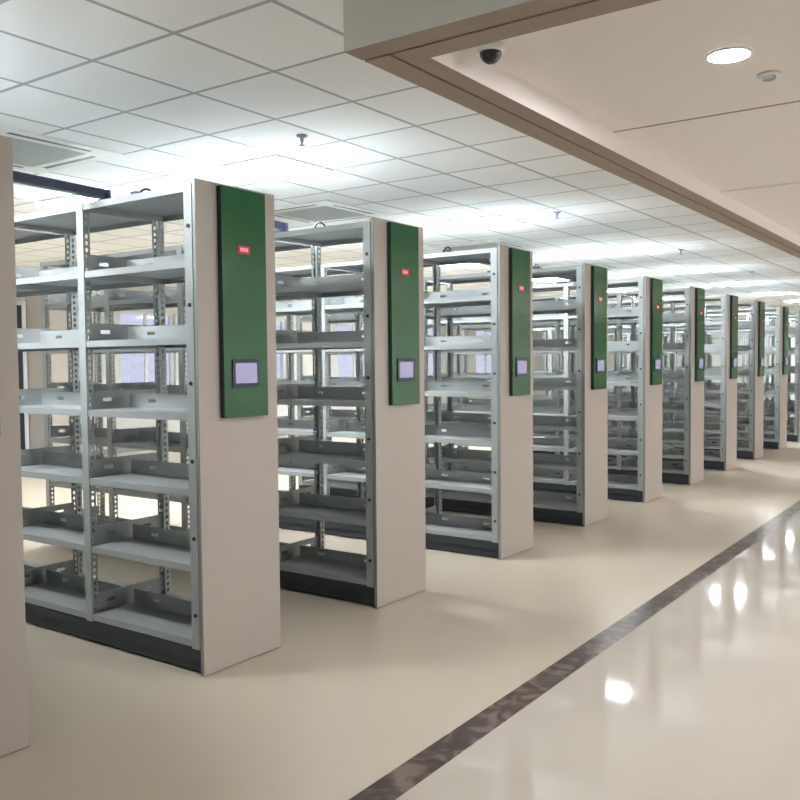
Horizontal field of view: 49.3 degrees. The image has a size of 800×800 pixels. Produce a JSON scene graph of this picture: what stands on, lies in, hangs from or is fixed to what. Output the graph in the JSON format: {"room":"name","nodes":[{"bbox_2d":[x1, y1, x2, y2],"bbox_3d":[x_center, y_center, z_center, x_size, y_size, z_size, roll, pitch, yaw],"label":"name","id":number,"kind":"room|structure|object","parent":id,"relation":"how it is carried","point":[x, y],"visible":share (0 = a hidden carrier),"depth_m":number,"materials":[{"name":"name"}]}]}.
{"room":"library stacks","nodes":[
{"label":"library stacks","id":0,"kind":"room"},
{"bbox_2d":[17,286,490,451],"bbox_3d":[-4.025,-0.615,16.301,0.200,3.131,28.200,1,3,35],"label":"wall","id":1,"kind":"structure","parent":0,"point":[282,410],"depth_m":16.03,"materials":[{"name":"grey paint"}]},
{"bbox_2d":[17,301,29,448],"bbox_3d":[-6.058,-0.250,13.160,0.115,2.510,0.920,1,3,35],"label":"door","id":2,"kind":"structure","parent":1,"relation":"in","point":[21,305],"depth_m":13.48,"materials":[{"name":"grey"}]},
{"bbox_2d":[25,293,69,448],"bbox_3d":[-5.487,-0.482,13.541,0.600,2.931,0.320,1,3,35],"label":"trim","id":3,"kind":"structure","parent":1,"relation":"attached to","point":[58,320],"depth_m":13.42,"materials":[{"name":"beige paint"}]},
{"bbox_2d":[120,311,173,384],"bbox_3d":[-4.538,-0.813,15.551,0.060,1.500,1.200,1,3,35],"label":"window","id":4,"kind":"structure","parent":1,"relation":"in","point":[170,316],"depth_m":15.55,"materials":[{"name":"white"}]},
{"bbox_2d":[73,416,456,454],"bbox_3d":[-0.733,0.581,20.811,0.015,0.090,16.940,1,3,35],"label":"baseboard","id":5,"kind":"structure","parent":1,"relation":"attached to","point":[119,450],"depth_m":15.07,"materials":[{"name":"grey"}]},
{"bbox_2d":[276,319,284,377],"bbox_3d":[-2.865,-0.931,17.916,0.060,1.500,1.400,1,3,35],"label":"window","id":6,"kind":"structure","parent":1,"relation":"in","point":[282,321],"depth_m":18.44,"materials":[{"name":"white"}]},
{"bbox_2d":[338,323,363,376],"bbox_3d":[-1.076,-1.057,20.445,0.060,1.500,1.400,1,3,35],"label":"window","id":7,"kind":"structure","parent":1,"relation":"in","point":[352,324],"depth_m":20.42,"materials":[{"name":"white"}]},
{"bbox_2d":[426,327,441,374],"bbox_3d":[0.713,-1.183,22.974,0.060,1.500,1.400,1,3,35],"label":"window","id":8,"kind":"structure","parent":1,"relation":"in","point":[428,327],"depth_m":23.04,"materials":[{"name":"white"}]},
{"bbox_2d":[476,330,490,372],"bbox_3d":[2.502,-1.308,25.503,0.060,1.500,1.400,1,3,35],"label":"window","id":9,"kind":"structure","parent":1,"relation":"in","point":[485,331],"depth_m":25.50,"materials":[{"name":"white"}]},
{"bbox_2d":[0,416,799,799],"bbox_3d":[0.453,0.994,13.214,10.730,0.100,28.000,1,3,35],"label":"floor","id":10,"kind":"structure","parent":0,"point":[351,692],"depth_m":4.42,"materials":[{"name":"beige tile"}]},
{"bbox_2d":[0,136,28,756],"bbox_3d":[-3.058,0.166,4.195,3.528,2.400,0.548,1,3,35],"label":"shelving rack","id":11,"kind":"object","parent":10,"relation":"on","point":[14,728],"visible":1,"depth_m":3.39,"materials":[{"name":"grey metal"}]},
{"bbox_2d":[14,178,280,675],"bbox_3d":[-2.216,0.106,5.386,3.528,2.400,0.548,1,3,35],"label":"shelving rack","id":12,"kind":"object","parent":10,"relation":"on","point":[230,550],"visible":0.84,"depth_m":4.55,"materials":[{"name":"grey metal"}]},
{"bbox_2d":[13,171,151,200],"bbox_3d":[-1.904,-1.067,4.202,0.496,0.080,1.413,1,3,35],"label":"cable arm","id":13,"kind":"object","parent":12,"relation":"on","point":[18,177],"visible":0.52,"depth_m":4.44,"materials":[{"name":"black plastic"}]},
{"bbox_2d":[40,217,425,607],"bbox_3d":[-1.405,0.049,6.532,3.528,2.400,0.548,1,3,35],"label":"shelving rack","id":14,"kind":"object","parent":10,"relation":"on","point":[392,568],"visible":0.52,"depth_m":5.70,"materials":[{"name":"grey metal"}]},
{"bbox_2d":[130,191,324,232],"bbox_3d":[-1.093,-1.124,5.348,0.496,0.080,1.413,1,3,35],"label":"cable arm","id":15,"kind":"object","parent":14,"relation":"on","point":[280,226],"visible":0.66,"depth_m":5.79,"materials":[{"name":"grey plastic"}]},
{"bbox_2d":[275,244,532,558],"bbox_3d":[-0.491,-0.015,7.824,3.528,2.400,0.548,1,3,35],"label":"shelving rack","id":16,"kind":"object","parent":10,"relation":"on","point":[509,532],"visible":0.47,"depth_m":7.00,"materials":[{"name":"grey metal"}]},
{"bbox_2d":[296,263,607,526],"bbox_3d":[0.423,-0.079,9.115,3.528,2.400,0.548,1,3,35],"label":"shelving rack","id":17,"kind":"object","parent":10,"relation":"on","point":[589,505],"visible":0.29,"depth_m":8.29,"materials":[{"name":"grey metal"}]},
{"bbox_2d":[442,250,539,272],"bbox_3d":[0.734,-1.252,7.931,0.496,0.080,1.413,1,3,35],"label":"cable arm","id":18,"kind":"object","parent":17,"relation":"on","point":[485,263],"visible":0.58,"depth_m":7.98,"materials":[{"name":"grey plastic"}]},
{"bbox_2d":[426,276,662,502],"bbox_3d":[1.336,-0.144,10.407,3.528,2.400,0.548,1,3,35],"label":"shelving rack","id":19,"kind":"object","parent":10,"relation":"on","point":[645,487],"visible":0.38,"depth_m":9.56,"materials":[{"name":"grey metal"}]},
{"bbox_2d":[532,266,575,283],"bbox_3d":[1.648,-1.317,9.223,0.496,0.080,1.413,1,3,35],"label":"cable arm","id":20,"kind":"object","parent":19,"relation":"on","point":[571,278],"visible":0.23,"depth_m":9.62,"materials":[{"name":"grey plastic"}]},
{"bbox_2d":[349,500,799,799],"bbox_3d":[4.889,1.089,10.081,0.135,0.100,28.000,1,3,35],"label":"floor border strip","id":21,"kind":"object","parent":10,"relation":"on","point":[394,784],"depth_m":4.07,"materials":[{"name":"brown stone"}]},
{"bbox_2d":[445,286,704,484],"bbox_3d":[2.250,-0.208,11.698,3.528,2.400,0.548,1,3,35],"label":"shelving rack","id":22,"kind":"object","parent":10,"relation":"on","point":[690,471],"visible":0.45,"depth_m":10.92,"materials":[{"name":"grey metal"}]},
{"bbox_2d":[533,294,737,470],"bbox_3d":[3.163,-0.272,12.990,3.528,2.400,0.548,1,3,35],"label":"shelving rack","id":23,"kind":"object","parent":10,"relation":"on","point":[725,459],"visible":0.4,"depth_m":12.11,"materials":[{"name":"grey metal"}]},
{"bbox_2d":[543,300,764,459],"bbox_3d":[4.077,-0.336,14.281,3.528,2.400,0.548,1,3,35],"label":"shelving rack","id":24,"kind":"object","parent":10,"relation":"on","point":[753,449],"visible":0.27,"depth_m":13.32,"materials":[{"name":"grey metal"}]},
{"bbox_2d":[608,306,788,449],"bbox_3d":[5.060,-0.406,15.671,3.528,2.400,0.548,1,3,35],"label":"shelving rack","id":25,"kind":"object","parent":10,"relation":"on","point":[778,440],"visible":0.32,"depth_m":14.75,"materials":[{"name":"grey metal"}]},
{"bbox_2d":[622,310,799,441],"bbox_3d":[5.973,-0.470,16.962,3.528,2.400,0.548,1,3,35],"label":"shelving rack","id":26,"kind":"object","parent":10,"relation":"on","point":[793,433],"visible":0.29,"depth_m":16.22,"materials":[{"name":"grey metal"}]},
{"bbox_2d":[663,315,794,428],"bbox_3d":[6.887,-0.534,18.254,3.528,2.400,0.548,1,3,35],"label":"shelving rack","id":27,"kind":"object","parent":10,"relation":"on","point":[768,423],"visible":0.19,"depth_m":17.80,"materials":[{"name":"grey metal"}]},
{"bbox_2d":[667,319,794,421],"bbox_3d":[7.800,-0.598,19.546,3.528,2.400,0.548,1,3,35],"label":"shelving rack","id":28,"kind":"object","parent":10,"relation":"on","point":[789,419],"visible":0.11,"depth_m":19.31,"materials":[{"name":"grey metal"}]},
{"bbox_2d":[0,0,799,311],"bbox_3d":[2.495,-1.989,11.621,15.800,0.100,28.000,1,3,35],"label":"ceiling","id":29,"kind":"structure","parent":0,"point":[185,90],"depth_m":5.51,"materials":[{"name":"tile"}]},
{"bbox_2d":[0,125,122,173],"bbox_3d":[-2.509,-1.626,5.690,0.950,0.020,0.950,1,3,35],"label":"air conditioner","id":30,"kind":"object","parent":29,"relation":"attached to","point":[31,151],"visible":0.95,"depth_m":5.71,"materials":[{"name":"white plastic"}]},
{"bbox_2d":[0,135,85,166],"bbox_3d":[-2.509,-1.619,5.691,0.620,0.007,0.620,1,3,35],"label":"grille","id":31,"kind":"object","parent":30,"relation":"attached to","point":[28,153],"depth_m":5.73,"materials":[{"name":"grey"}]},
{"bbox_2d":[36,194,99,206],"bbox_3d":[-2.738,-1.708,7.587,0.551,0.016,0.596,1,3,35],"label":"recessed light","id":32,"kind":"object","parent":29,"relation":"in","point":[73,199],"visible":0.46,"depth_m":7.39,"materials":[{"name":"white plastic"}]},
{"bbox_2d":[220,154,332,180],"bbox_3d":[-0.886,-1.669,6.279,0.551,0.016,0.596,1,3,35],"label":"recessed light","id":33,"kind":"object","parent":29,"relation":"in","point":[276,167],"visible":1,"depth_m":6.22,"materials":[{"name":"white plastic"}]},
{"bbox_2d":[296,134,307,146],"bbox_3d":[-0.608,-1.608,5.401,0.072,0.066,0.072,1,3,35],"label":"sprinkler head","id":34,"kind":"object","parent":29,"relation":"attached to","point":[301,136],"visible":1,"depth_m":5.39},
{"bbox_2d":[274,199,390,224],"bbox_3d":[-0.745,-1.750,8.184,0.950,0.020,0.950,1,3,35],"label":"air conditioner","id":35,"kind":"object","parent":29,"relation":"attached to","point":[326,211],"visible":0.89,"depth_m":8.10,"materials":[{"name":"grey plastic"}]},
{"bbox_2d":[274,206,366,221],"bbox_3d":[-0.745,-1.743,8.185,0.620,0.007,0.620,1,3,35],"label":"grille","id":36,"kind":"object","parent":35,"relation":"attached to","point":[316,213],"depth_m":8.14,"materials":[{"name":"grey"}]},
{"bbox_2d":[441,263,481,267],"bbox_3d":[0.790,-1.956,12.575,0.551,0.016,0.596,1,3,35],"label":"recessed light","id":37,"kind":"object","parent":29,"relation":"in","point":[469,264],"visible":0.48,"depth_m":12.65,"materials":[{"name":"white plastic"}]},
{"bbox_2d":[429,239,535,250],"bbox_3d":[1.019,-1.874,10.679,0.950,0.020,0.950,1,3,35],"label":"recessed light","id":38,"kind":"object","parent":29,"relation":"attached to","point":[491,243],"visible":0.62,"depth_m":10.47,"materials":[{"name":"grey"}]},
{"bbox_2d":[450,243,515,250],"bbox_3d":[1.019,-1.867,10.679,0.620,0.007,0.620,1,3,35],"label":"grille","id":39,"kind":"object","parent":38,"relation":"attached to","point":[480,245],"depth_m":10.55,"materials":[{"name":"grey"}]},
{"bbox_2d":[448,214,524,228],"bbox_3d":[0.878,-1.793,8.773,0.551,0.016,0.596,1,3,35],"label":"recessed light","id":40,"kind":"object","parent":29,"relation":"in","point":[496,220],"visible":1,"depth_m":8.70,"materials":[{"name":"white plastic"}]},
{"bbox_2d":[533,277,568,281],"bbox_3d":[2.554,-2.081,15.070,0.551,0.016,0.596,1,3,35],"label":"recessed light","id":41,"kind":"object","parent":29,"relation":"in","point":[551,279],"visible":0.77,"depth_m":14.96,"materials":[{"name":"white plastic"}]},
{"bbox_2d":[553,211,560,218],"bbox_3d":[1.489,-1.751,8.262,0.072,0.066,0.072,1,3,35],"label":"sprinkler head","id":42,"kind":"object","parent":29,"relation":"attached to","point":[555,212],"visible":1,"depth_m":8.25},
{"bbox_2d":[541,262,625,269],"bbox_3d":[2.783,-1.998,13.173,0.950,0.020,0.950,1,3,35],"label":"recessed light","id":43,"kind":"object","parent":29,"relation":"attached to","point":[609,266],"visible":0.27,"depth_m":12.91,"materials":[{"name":"grey"}]},
{"bbox_2d":[575,247,632,255],"bbox_3d":[2.643,-1.917,11.267,0.551,0.016,0.596,1,3,35],"label":"recessed light","id":44,"kind":"object","parent":29,"relation":"in","point":[613,250],"visible":1,"depth_m":11.18,"materials":[{"name":"white plastic"}]},
{"bbox_2d":[608,289,632,291],"bbox_3d":[4.318,-2.205,17.564,0.551,0.016,0.596,1,3,35],"label":"recessed light","id":45,"kind":"object","parent":29,"relation":"in","point":[609,290],"visible":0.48,"depth_m":17.43,"materials":[{"name":"white plastic"}]},
{"bbox_2d":[660,278,686,283],"bbox_3d":[4.547,-2.122,15.667,0.950,0.020,0.950,1,3,35],"label":"air conditioner","id":46,"kind":"object","parent":29,"relation":"attached to","point":[665,280],"visible":0.33,"depth_m":15.50,"materials":[{"name":"grey plastic"}]},
{"bbox_2d":[655,268,701,273],"bbox_3d":[4.407,-2.041,13.761,0.551,0.016,0.596,1,3,35],"label":"recessed light","id":47,"kind":"object","parent":29,"relation":"in","point":[678,270],"visible":1,"depth_m":13.65,"materials":[{"name":"white plastic"}]},
{"bbox_2d":[711,282,748,285],"bbox_3d":[6.171,-2.165,16.255,0.551,0.016,0.596,1,3,35],"label":"recessed light","id":48,"kind":"object","parent":29,"relation":"in","point":[726,283],"visible":1,"depth_m":16.17,"materials":[{"name":"white plastic"}]},
{"bbox_2d":[752,292,784,294],"bbox_3d":[7.935,-2.289,18.749,0.551,0.016,0.596,1,3,35],"label":"recessed light","id":49,"kind":"object","parent":29,"relation":"in","point":[765,293],"visible":1,"depth_m":18.62,"materials":[{"name":"white plastic"}]},
{"bbox_2d":[784,300,799,301],"bbox_3d":[9.699,-2.413,21.244,0.551,0.016,0.596,1,3,35],"label":"recessed light","id":50,"kind":"object","parent":29,"relation":"in","point":[786,300],"visible":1,"depth_m":21.25,"materials":[{"name":"white plastic"}]},
{"bbox_2d":[343,0,659,62],"bbox_3d":[1.964,-1.387,1.637,5.130,0.431,0.230,1,3,35],"label":"ceiling beam","id":51,"kind":"structure","parent":0,"point":[410,30],"depth_m":2.86,"materials":[{"name":"brown paint"}]},
{"bbox_2d":[396,511,799,799],"bbox_3d":[6.960,1.134,8.618,4.935,0.100,28.000,1,3,35],"label":"floor","id":52,"kind":"structure","parent":0,"point":[700,700],"depth_m":3.71,"materials":[{"name":"beige tile"}]},
{"bbox_2d":[466,0,799,235],"bbox_3d":[8.566,-1.893,10.788,4.920,0.331,22.360,1,3,35],"label":"ceiling","id":53,"kind":"structure","parent":0,"point":[646,64],"depth_m":3.69,"materials":[{"name":"white paint"}]},
{"bbox_2d":[477,42,504,64],"bbox_3d":[0.340,-1.294,3.268,0.104,0.066,0.104,1,3,35],"label":"ceiling camera","id":54,"kind":"object","parent":53,"relation":"attached to","point":[490,53],"visible":0.98,"depth_m":3.24,"materials":[{"name":"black plastic"}]},
{"bbox_2d":[365,49,799,258],"bbox_3d":[6.440,-1.886,12.225,0.210,0.431,22.470,1,3,35],"label":"ceiling beam","id":55,"kind":"structure","parent":53,"relation":"attached to","point":[461,77],"depth_m":4.17,"materials":[{"name":"brown"}]},
{"bbox_2d":[614,100,799,132],"bbox_3d":[3.116,-1.343,3.088,4.920,0.003,0.013,1,3,35],"label":"trim","id":56,"kind":"structure","parent":53,"relation":"attached to","point":[799,100],"depth_m":4.23,"materials":[{"name":"beige"}]},
{"bbox_2d":[705,46,752,63],"bbox_3d":[1.275,-1.336,3.377,0.176,0.008,0.176,1,3,35],"label":"recessed light","id":57,"kind":"object","parent":53,"relation":"in","point":[735,53],"visible":1,"depth_m":3.36,"materials":[{"name":"white plastic"}]},
{"bbox_2d":[709,49,748,62],"bbox_3d":[1.275,-1.336,3.377,0.146,0.006,0.146,1,3,35],"label":"diffuser","id":58,"kind":"object","parent":57,"relation":"attached to","point":[719,55],"depth_m":3.37,"materials":[{"name":"white plastic"}]},
{"bbox_2d":[720,182,799,200],"bbox_3d":[4.373,-1.428,4.865,4.920,0.010,0.400,1,3,35],"label":"trim","id":59,"kind":"structure","parent":53,"relation":"attached to","point":[787,188],"depth_m":6.11,"materials":[{"name":"white paint"}]},
{"bbox_2d":[757,70,780,81],"bbox_3d":[1.530,-1.339,3.614,0.092,0.026,0.092,1,3,35],"label":"smoke detector","id":60,"kind":"object","parent":53,"relation":"attached to","point":[766,76],"visible":1,"depth_m":3.59,"materials":[{"name":"white paint"}]},
{"bbox_2d":[533,305,799,415],"bbox_3d":[10.616,-1.046,23.148,15.800,3.131,0.100,1,3,35],"label":"wall","id":61,"kind":"structure","parent":0,"point":[537,359],"depth_m":24.36,"materials":[{"name":"grey paint"}]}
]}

